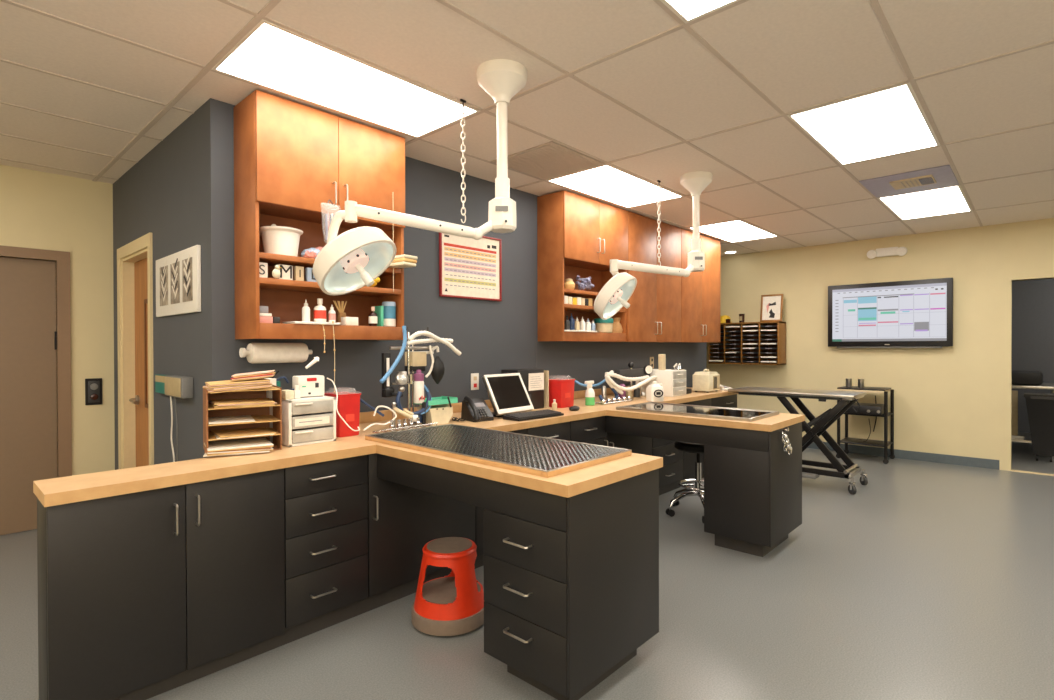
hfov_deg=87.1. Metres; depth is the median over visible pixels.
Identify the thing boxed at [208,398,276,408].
stack
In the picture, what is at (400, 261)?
pack
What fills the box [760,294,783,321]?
framed picture
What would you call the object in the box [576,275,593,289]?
cloth bundle
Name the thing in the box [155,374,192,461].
wall dispenser
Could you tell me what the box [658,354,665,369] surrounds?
carton
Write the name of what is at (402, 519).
base cabinet
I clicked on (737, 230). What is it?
recessed light
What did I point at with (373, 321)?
bottle
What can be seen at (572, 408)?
computer mouse
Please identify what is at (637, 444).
base cabinet
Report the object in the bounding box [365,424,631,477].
insert
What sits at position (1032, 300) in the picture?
wall
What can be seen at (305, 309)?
bottle
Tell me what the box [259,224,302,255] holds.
tub
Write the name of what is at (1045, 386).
work table
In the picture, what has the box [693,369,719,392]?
appliance
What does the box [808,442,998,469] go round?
baseboard
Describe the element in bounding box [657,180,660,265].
chain
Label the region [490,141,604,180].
ceiling vent
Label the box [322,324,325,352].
string
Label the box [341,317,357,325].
box
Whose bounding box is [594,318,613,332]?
jar
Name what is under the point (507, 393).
computer monitor
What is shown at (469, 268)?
poster
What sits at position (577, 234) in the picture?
upper cabinet
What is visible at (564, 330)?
tray
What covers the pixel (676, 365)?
tray
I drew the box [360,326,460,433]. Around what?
machine
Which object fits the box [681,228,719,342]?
upper cabinet
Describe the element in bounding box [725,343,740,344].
tray
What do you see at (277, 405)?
shelf
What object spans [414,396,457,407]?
tray
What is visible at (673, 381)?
drawer organizer
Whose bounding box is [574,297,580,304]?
box
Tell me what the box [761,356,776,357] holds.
paper stack
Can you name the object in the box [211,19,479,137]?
recessed light
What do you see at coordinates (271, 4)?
grid
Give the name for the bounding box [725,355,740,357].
tray
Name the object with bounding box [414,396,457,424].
caddy
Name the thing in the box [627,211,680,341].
upper cabinet
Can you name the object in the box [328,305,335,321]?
bottle
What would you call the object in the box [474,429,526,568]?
base cabinet
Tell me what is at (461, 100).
chain
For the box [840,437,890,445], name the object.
shelf
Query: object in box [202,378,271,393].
stack
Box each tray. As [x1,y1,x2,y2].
[283,321,340,324]
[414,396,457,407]
[564,330,596,331]
[671,363,683,369]
[725,334,740,336]
[725,338,740,340]
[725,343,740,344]
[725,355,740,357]
[742,338,758,340]
[742,351,758,353]
[760,325,776,327]
[760,334,776,335]
[760,351,776,353]
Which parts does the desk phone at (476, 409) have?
coiled cord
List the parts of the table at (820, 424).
under frame, scissor leg, scissor leg, scissor leg, scissor leg, frame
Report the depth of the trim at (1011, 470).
5.94 m
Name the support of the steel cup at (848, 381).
on the utility cart
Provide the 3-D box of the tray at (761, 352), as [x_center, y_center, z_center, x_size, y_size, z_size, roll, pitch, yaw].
[3.359,0.034,7.591,0.221,0.030,0.278,0,0,43]
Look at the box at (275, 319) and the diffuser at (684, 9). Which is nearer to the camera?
the diffuser at (684, 9)
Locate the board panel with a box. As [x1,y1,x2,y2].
[1011,390,1017,435]
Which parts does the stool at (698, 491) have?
leg, leg, seat, leg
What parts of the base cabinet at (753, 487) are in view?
apron panel, panel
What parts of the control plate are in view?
knob, knob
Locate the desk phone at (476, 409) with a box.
[452,396,493,421]
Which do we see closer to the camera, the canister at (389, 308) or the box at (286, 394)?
the box at (286, 394)
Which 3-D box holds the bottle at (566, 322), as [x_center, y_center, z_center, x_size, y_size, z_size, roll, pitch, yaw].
[0.348,-0.235,4.825,0.048,0.125,0.048,0,1,43]
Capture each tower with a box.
[270,395,335,446]
[501,368,543,408]
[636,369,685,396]
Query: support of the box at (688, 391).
on the countertop
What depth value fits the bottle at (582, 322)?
4.97 m
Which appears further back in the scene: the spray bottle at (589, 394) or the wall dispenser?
the spray bottle at (589, 394)
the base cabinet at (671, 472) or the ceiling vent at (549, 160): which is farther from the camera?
the base cabinet at (671, 472)
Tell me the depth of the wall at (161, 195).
3.44 m
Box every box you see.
[260,306,267,312]
[260,313,271,316]
[260,316,272,322]
[273,317,279,322]
[282,390,293,399]
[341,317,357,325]
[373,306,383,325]
[564,296,567,303]
[572,297,576,304]
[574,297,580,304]
[585,298,591,305]
[686,388,691,393]
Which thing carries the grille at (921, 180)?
attached to the ceiling vent at (941, 176)
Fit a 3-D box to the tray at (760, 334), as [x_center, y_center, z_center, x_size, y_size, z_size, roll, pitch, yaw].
[3.358,-0.208,7.590,0.221,0.030,0.278,0,0,43]
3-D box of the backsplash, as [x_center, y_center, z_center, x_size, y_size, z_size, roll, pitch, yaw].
[0.091,0.430,4.873,0.019,0.070,5.170,0,0,43]
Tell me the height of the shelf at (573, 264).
0.017 m
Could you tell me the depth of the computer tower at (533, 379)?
4.37 m
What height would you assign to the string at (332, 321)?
0.408 m
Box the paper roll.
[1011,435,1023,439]
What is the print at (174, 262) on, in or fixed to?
attached to the framed piece
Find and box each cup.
[337,312,345,322]
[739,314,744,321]
[846,378,851,386]
[858,379,863,387]
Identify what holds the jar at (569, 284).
on the upper cabinet at (577, 234)
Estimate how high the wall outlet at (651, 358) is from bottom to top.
0.130 m
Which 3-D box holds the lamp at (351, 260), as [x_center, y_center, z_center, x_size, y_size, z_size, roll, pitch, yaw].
[-0.468,-0.793,2.554,0.986,1.102,0.359,0,0,-29]
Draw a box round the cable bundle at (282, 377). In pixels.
[272,371,288,382]
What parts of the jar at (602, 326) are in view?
lid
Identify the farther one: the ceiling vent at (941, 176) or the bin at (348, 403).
the ceiling vent at (941, 176)
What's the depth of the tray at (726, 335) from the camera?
7.95 m
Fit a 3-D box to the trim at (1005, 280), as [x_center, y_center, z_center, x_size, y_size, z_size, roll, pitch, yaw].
[5.758,0.250,5.685,1.380,2.140,0.154,0,1,43]
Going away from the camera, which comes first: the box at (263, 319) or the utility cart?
the box at (263, 319)
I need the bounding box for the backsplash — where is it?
[359,385,633,423]
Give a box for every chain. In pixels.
[460,99,465,222]
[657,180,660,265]
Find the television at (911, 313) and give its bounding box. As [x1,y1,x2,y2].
[828,278,952,347]
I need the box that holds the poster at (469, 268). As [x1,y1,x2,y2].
[439,232,501,300]
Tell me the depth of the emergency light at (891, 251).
6.75 m
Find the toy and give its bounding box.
[720,315,731,322]
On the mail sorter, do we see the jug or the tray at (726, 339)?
the tray at (726, 339)
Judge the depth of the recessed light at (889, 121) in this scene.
3.35 m
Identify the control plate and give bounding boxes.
[85,378,101,404]
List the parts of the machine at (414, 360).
black knob post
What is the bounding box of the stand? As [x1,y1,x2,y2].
[544,371,549,407]
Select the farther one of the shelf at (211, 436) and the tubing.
the tubing
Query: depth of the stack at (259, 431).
2.65 m
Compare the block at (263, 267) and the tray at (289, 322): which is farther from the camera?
the tray at (289, 322)
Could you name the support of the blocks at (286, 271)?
on the upper cabinet at (291, 158)
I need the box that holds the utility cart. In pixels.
[836,386,894,463]
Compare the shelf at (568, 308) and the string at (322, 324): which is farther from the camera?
the shelf at (568, 308)
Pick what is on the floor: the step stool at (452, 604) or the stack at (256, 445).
the step stool at (452, 604)
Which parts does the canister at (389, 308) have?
lid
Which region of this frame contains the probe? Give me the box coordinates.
[305,357,318,368]
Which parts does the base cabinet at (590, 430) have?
door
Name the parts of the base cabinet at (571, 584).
apron panel, handle, handle, handle, drawer, drawer, drawer, panel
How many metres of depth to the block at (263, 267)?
2.91 m
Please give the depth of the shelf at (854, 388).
6.63 m
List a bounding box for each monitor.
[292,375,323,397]
[482,373,533,416]
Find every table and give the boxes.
[728,386,867,493]
[1011,383,1053,457]
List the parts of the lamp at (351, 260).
bulb, grip handle, spring arm, arm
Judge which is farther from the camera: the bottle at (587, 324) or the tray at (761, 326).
the tray at (761, 326)
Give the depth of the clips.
3.65 m
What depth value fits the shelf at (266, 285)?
3.25 m
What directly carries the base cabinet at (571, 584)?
on the floor
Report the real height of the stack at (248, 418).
0.010 m
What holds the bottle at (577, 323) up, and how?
on the tray at (564, 330)
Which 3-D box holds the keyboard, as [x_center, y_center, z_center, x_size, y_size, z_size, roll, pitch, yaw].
[0.050,0.453,3.877,0.160,0.033,0.450,0,1,45]
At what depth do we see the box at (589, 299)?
5.02 m
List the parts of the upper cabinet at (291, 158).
panel, door, panel, rail, handle, door, panel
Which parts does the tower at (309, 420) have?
pull, pull, drawer, drawer, drawer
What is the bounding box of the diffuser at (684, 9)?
[667,0,732,19]
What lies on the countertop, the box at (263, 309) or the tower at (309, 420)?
the tower at (309, 420)
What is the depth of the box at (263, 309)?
2.92 m
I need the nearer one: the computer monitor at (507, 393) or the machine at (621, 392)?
the computer monitor at (507, 393)
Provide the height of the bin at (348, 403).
0.265 m
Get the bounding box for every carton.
[264,378,279,397]
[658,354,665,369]
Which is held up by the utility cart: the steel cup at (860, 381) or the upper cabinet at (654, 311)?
the steel cup at (860, 381)
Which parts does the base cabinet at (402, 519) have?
handle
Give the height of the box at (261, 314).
0.016 m
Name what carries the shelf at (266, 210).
attached to the upper cabinet at (291, 158)
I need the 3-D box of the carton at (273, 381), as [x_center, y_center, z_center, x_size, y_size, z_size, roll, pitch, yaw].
[-1.345,0.199,2.917,0.080,0.100,0.060,0,1,43]
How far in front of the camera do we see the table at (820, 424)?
5.44 m
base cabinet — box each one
[37,468,284,699]
[280,455,367,645]
[363,453,474,612]
[377,453,658,699]
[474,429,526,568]
[527,422,569,440]
[570,416,607,445]
[605,416,801,556]
[607,432,651,455]
[652,403,682,495]
[678,398,710,487]
[711,394,736,407]
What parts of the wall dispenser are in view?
cord, panel, cord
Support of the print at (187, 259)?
attached to the framed piece
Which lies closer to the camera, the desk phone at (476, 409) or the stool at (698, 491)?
the desk phone at (476, 409)
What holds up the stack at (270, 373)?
on the stack at (227, 385)
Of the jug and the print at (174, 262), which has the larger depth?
the jug
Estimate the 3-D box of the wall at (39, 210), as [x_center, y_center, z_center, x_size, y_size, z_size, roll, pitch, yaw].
[-2.804,-0.003,5.199,0.120,2.703,10.010,0,1,43]
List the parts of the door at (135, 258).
lever handle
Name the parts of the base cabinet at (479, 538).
door, drawer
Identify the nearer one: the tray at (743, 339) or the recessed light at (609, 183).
the recessed light at (609, 183)
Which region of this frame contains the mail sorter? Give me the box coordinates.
[708,321,785,364]
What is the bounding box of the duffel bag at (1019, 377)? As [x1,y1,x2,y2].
[1012,370,1042,384]
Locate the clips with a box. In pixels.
[781,428,791,453]
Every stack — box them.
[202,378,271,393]
[203,438,273,456]
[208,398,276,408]
[208,415,256,425]
[211,427,275,438]
[231,370,274,381]
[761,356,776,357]
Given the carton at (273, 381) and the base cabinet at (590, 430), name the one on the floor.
the base cabinet at (590, 430)
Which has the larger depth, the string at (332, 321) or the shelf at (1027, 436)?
the shelf at (1027, 436)
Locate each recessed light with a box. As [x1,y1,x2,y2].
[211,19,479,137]
[547,164,683,207]
[660,0,739,23]
[689,220,777,242]
[787,82,939,164]
[877,185,971,219]
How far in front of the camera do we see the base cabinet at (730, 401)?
6.02 m
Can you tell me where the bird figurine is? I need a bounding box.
[272,265,280,277]
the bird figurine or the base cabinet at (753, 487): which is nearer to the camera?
the bird figurine
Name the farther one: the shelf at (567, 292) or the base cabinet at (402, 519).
the shelf at (567, 292)
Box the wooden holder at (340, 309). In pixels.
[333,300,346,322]
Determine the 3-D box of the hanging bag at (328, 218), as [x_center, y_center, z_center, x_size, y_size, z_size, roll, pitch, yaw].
[-1.078,-0.696,3.049,0.056,0.268,0.116,0,1,43]
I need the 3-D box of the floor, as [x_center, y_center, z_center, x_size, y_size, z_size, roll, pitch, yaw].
[0.953,1.366,4.734,11.200,0.050,14.400,0,1,43]
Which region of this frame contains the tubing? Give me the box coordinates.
[327,378,359,430]
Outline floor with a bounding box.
[0,441,1053,699]
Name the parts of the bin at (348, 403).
label panel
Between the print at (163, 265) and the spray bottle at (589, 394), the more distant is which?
the spray bottle at (589, 394)
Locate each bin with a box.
[324,392,360,436]
[549,378,574,407]
[1024,393,1053,461]
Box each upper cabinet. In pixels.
[234,90,404,339]
[537,190,627,341]
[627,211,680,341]
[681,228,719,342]
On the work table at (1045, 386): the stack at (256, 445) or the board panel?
the board panel
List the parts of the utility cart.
post, post, post, post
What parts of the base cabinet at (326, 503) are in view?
handle, handle, handle, handle, drawer, drawer, drawer, drawer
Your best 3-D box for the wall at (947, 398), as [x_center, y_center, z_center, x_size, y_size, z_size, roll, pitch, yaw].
[3.710,-0.037,7.571,11.000,2.703,0.130,0,1,43]
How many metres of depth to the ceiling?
2.80 m
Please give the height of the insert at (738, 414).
0.022 m
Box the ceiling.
[0,0,1053,255]
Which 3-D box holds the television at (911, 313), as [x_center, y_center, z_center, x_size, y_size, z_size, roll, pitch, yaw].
[4.401,-0.426,6.778,1.290,0.803,0.092,0,1,43]
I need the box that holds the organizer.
[203,385,281,456]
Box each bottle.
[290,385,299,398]
[302,300,309,321]
[314,299,325,321]
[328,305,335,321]
[369,307,377,325]
[564,316,569,329]
[569,313,574,329]
[575,318,579,329]
[580,317,584,329]
[585,319,590,330]
[585,381,594,405]
[591,321,594,330]
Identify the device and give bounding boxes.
[845,402,883,440]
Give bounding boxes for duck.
[369,277,379,286]
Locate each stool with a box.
[411,537,483,635]
[666,441,703,522]
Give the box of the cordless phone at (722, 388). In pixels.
[720,384,731,390]
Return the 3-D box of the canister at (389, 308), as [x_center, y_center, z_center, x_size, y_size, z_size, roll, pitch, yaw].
[-0.875,-0.227,3.514,0.086,0.160,0.086,0,1,43]
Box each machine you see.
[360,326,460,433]
[574,362,656,404]
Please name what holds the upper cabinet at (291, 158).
attached to the wall at (491, 337)
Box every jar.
[564,279,574,288]
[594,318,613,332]
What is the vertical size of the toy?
0.120 m
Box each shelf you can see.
[208,386,279,392]
[208,403,279,409]
[208,415,280,425]
[208,427,280,440]
[259,202,399,231]
[259,252,400,276]
[259,277,400,296]
[564,258,618,270]
[564,288,598,298]
[564,304,625,312]
[837,386,890,390]
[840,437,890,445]
[1011,432,1031,442]
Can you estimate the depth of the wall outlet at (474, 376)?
4.33 m
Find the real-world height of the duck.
0.068 m
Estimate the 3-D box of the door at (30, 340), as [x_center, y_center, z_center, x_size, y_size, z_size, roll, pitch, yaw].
[-3.943,0.303,3.950,0.140,2.115,1.065,0,1,43]
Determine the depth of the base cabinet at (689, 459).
5.46 m
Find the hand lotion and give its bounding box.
[552,399,556,409]
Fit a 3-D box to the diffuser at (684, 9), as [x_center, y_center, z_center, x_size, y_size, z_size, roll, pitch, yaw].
[0.463,-1.338,1.637,0.554,0.004,1.163,0,0,43]
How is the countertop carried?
on the base cabinet at (571, 584)
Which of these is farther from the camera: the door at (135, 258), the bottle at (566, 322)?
the bottle at (566, 322)
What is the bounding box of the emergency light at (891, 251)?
[867,247,906,258]
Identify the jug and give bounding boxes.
[646,381,663,401]
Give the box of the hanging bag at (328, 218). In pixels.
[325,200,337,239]
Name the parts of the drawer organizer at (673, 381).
drawer, drawer, drawer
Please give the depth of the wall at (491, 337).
4.06 m
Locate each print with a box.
[160,262,167,305]
[170,258,179,303]
[182,254,192,301]
[762,296,780,319]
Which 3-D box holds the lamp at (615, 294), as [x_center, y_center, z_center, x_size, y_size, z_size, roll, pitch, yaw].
[0.943,-0.788,4.127,1.117,1.141,0.316,0,0,-33]
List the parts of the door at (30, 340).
strike plate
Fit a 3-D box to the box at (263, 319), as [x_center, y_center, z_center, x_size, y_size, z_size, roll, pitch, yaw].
[-1.428,-0.159,2.966,0.130,0.036,0.082,0,1,43]
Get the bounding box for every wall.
[0,164,114,475]
[113,105,204,469]
[203,98,706,457]
[707,218,1053,459]
[1012,279,1053,432]
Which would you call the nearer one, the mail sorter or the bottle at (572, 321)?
the bottle at (572, 321)
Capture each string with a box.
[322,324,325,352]
[332,321,335,392]
[393,232,393,291]
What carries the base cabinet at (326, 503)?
on the floor
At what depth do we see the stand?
4.49 m
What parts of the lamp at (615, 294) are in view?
bulb, grip handle, spring arm, arm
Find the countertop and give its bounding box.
[33,385,804,506]
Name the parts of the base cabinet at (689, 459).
door, drawer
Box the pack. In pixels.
[389,254,417,268]
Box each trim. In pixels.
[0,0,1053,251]
[999,272,1053,470]
[1011,470,1053,475]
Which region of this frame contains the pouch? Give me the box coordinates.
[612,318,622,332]
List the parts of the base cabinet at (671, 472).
drawer, drawer, drawer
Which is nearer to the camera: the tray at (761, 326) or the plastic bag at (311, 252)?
the plastic bag at (311, 252)
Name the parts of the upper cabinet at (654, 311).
door, door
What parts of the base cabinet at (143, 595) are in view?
panel, door, handle, handle, door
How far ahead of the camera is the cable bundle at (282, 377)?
3.00 m
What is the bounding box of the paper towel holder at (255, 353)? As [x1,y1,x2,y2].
[239,343,312,363]
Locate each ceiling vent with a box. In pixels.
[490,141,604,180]
[859,165,958,197]
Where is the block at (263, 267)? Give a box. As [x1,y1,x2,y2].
[259,262,267,277]
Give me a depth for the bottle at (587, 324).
5.03 m
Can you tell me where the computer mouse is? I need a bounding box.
[568,406,579,410]
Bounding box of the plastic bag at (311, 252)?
[301,246,322,258]
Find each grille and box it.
[713,375,719,388]
[889,175,936,189]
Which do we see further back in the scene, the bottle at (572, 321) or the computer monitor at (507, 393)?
the bottle at (572, 321)
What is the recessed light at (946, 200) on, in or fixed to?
in the ceiling
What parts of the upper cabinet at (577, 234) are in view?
panel, door, panel, rail, door, panel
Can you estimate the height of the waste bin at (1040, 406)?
0.790 m
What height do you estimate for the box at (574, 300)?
0.064 m
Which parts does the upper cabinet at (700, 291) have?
door, door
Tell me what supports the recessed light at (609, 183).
in the ceiling
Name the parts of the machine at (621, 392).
knob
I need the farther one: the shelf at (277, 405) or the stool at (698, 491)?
the stool at (698, 491)
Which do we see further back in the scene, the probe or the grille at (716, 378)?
the grille at (716, 378)
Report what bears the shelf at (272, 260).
attached to the upper cabinet at (291, 158)
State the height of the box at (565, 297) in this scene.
0.072 m
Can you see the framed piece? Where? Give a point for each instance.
(178, 275)
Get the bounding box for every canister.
[382,301,395,326]
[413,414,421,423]
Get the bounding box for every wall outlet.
[471,373,478,389]
[650,357,653,367]
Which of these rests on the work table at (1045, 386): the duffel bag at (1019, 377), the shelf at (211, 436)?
the duffel bag at (1019, 377)
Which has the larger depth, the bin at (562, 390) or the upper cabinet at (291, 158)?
the bin at (562, 390)
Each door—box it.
[0,245,71,534]
[117,232,153,468]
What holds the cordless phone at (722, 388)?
on the countertop
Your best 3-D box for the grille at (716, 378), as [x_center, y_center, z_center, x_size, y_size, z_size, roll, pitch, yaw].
[2.048,0.349,5.986,0.009,0.145,0.160,0,0,43]
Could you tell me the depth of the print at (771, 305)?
7.60 m
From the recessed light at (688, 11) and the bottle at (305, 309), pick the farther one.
the bottle at (305, 309)
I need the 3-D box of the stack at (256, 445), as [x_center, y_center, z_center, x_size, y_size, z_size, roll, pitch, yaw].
[-1.377,0.461,2.646,0.288,0.033,0.261,0,0,-29]
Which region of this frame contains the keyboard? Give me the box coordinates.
[503,409,563,420]
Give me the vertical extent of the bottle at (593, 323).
0.100 m
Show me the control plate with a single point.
(93, 386)
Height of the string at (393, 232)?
0.615 m
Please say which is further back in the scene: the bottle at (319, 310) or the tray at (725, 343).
the tray at (725, 343)
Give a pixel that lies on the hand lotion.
(554, 404)
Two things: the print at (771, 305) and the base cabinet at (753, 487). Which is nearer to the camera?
the base cabinet at (753, 487)
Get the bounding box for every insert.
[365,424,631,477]
[616,402,778,421]
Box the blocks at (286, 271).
[277,264,316,281]
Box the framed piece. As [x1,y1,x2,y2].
[156,245,200,316]
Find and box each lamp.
[312,59,527,295]
[594,171,712,319]
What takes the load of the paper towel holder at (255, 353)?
attached to the upper cabinet at (291, 158)

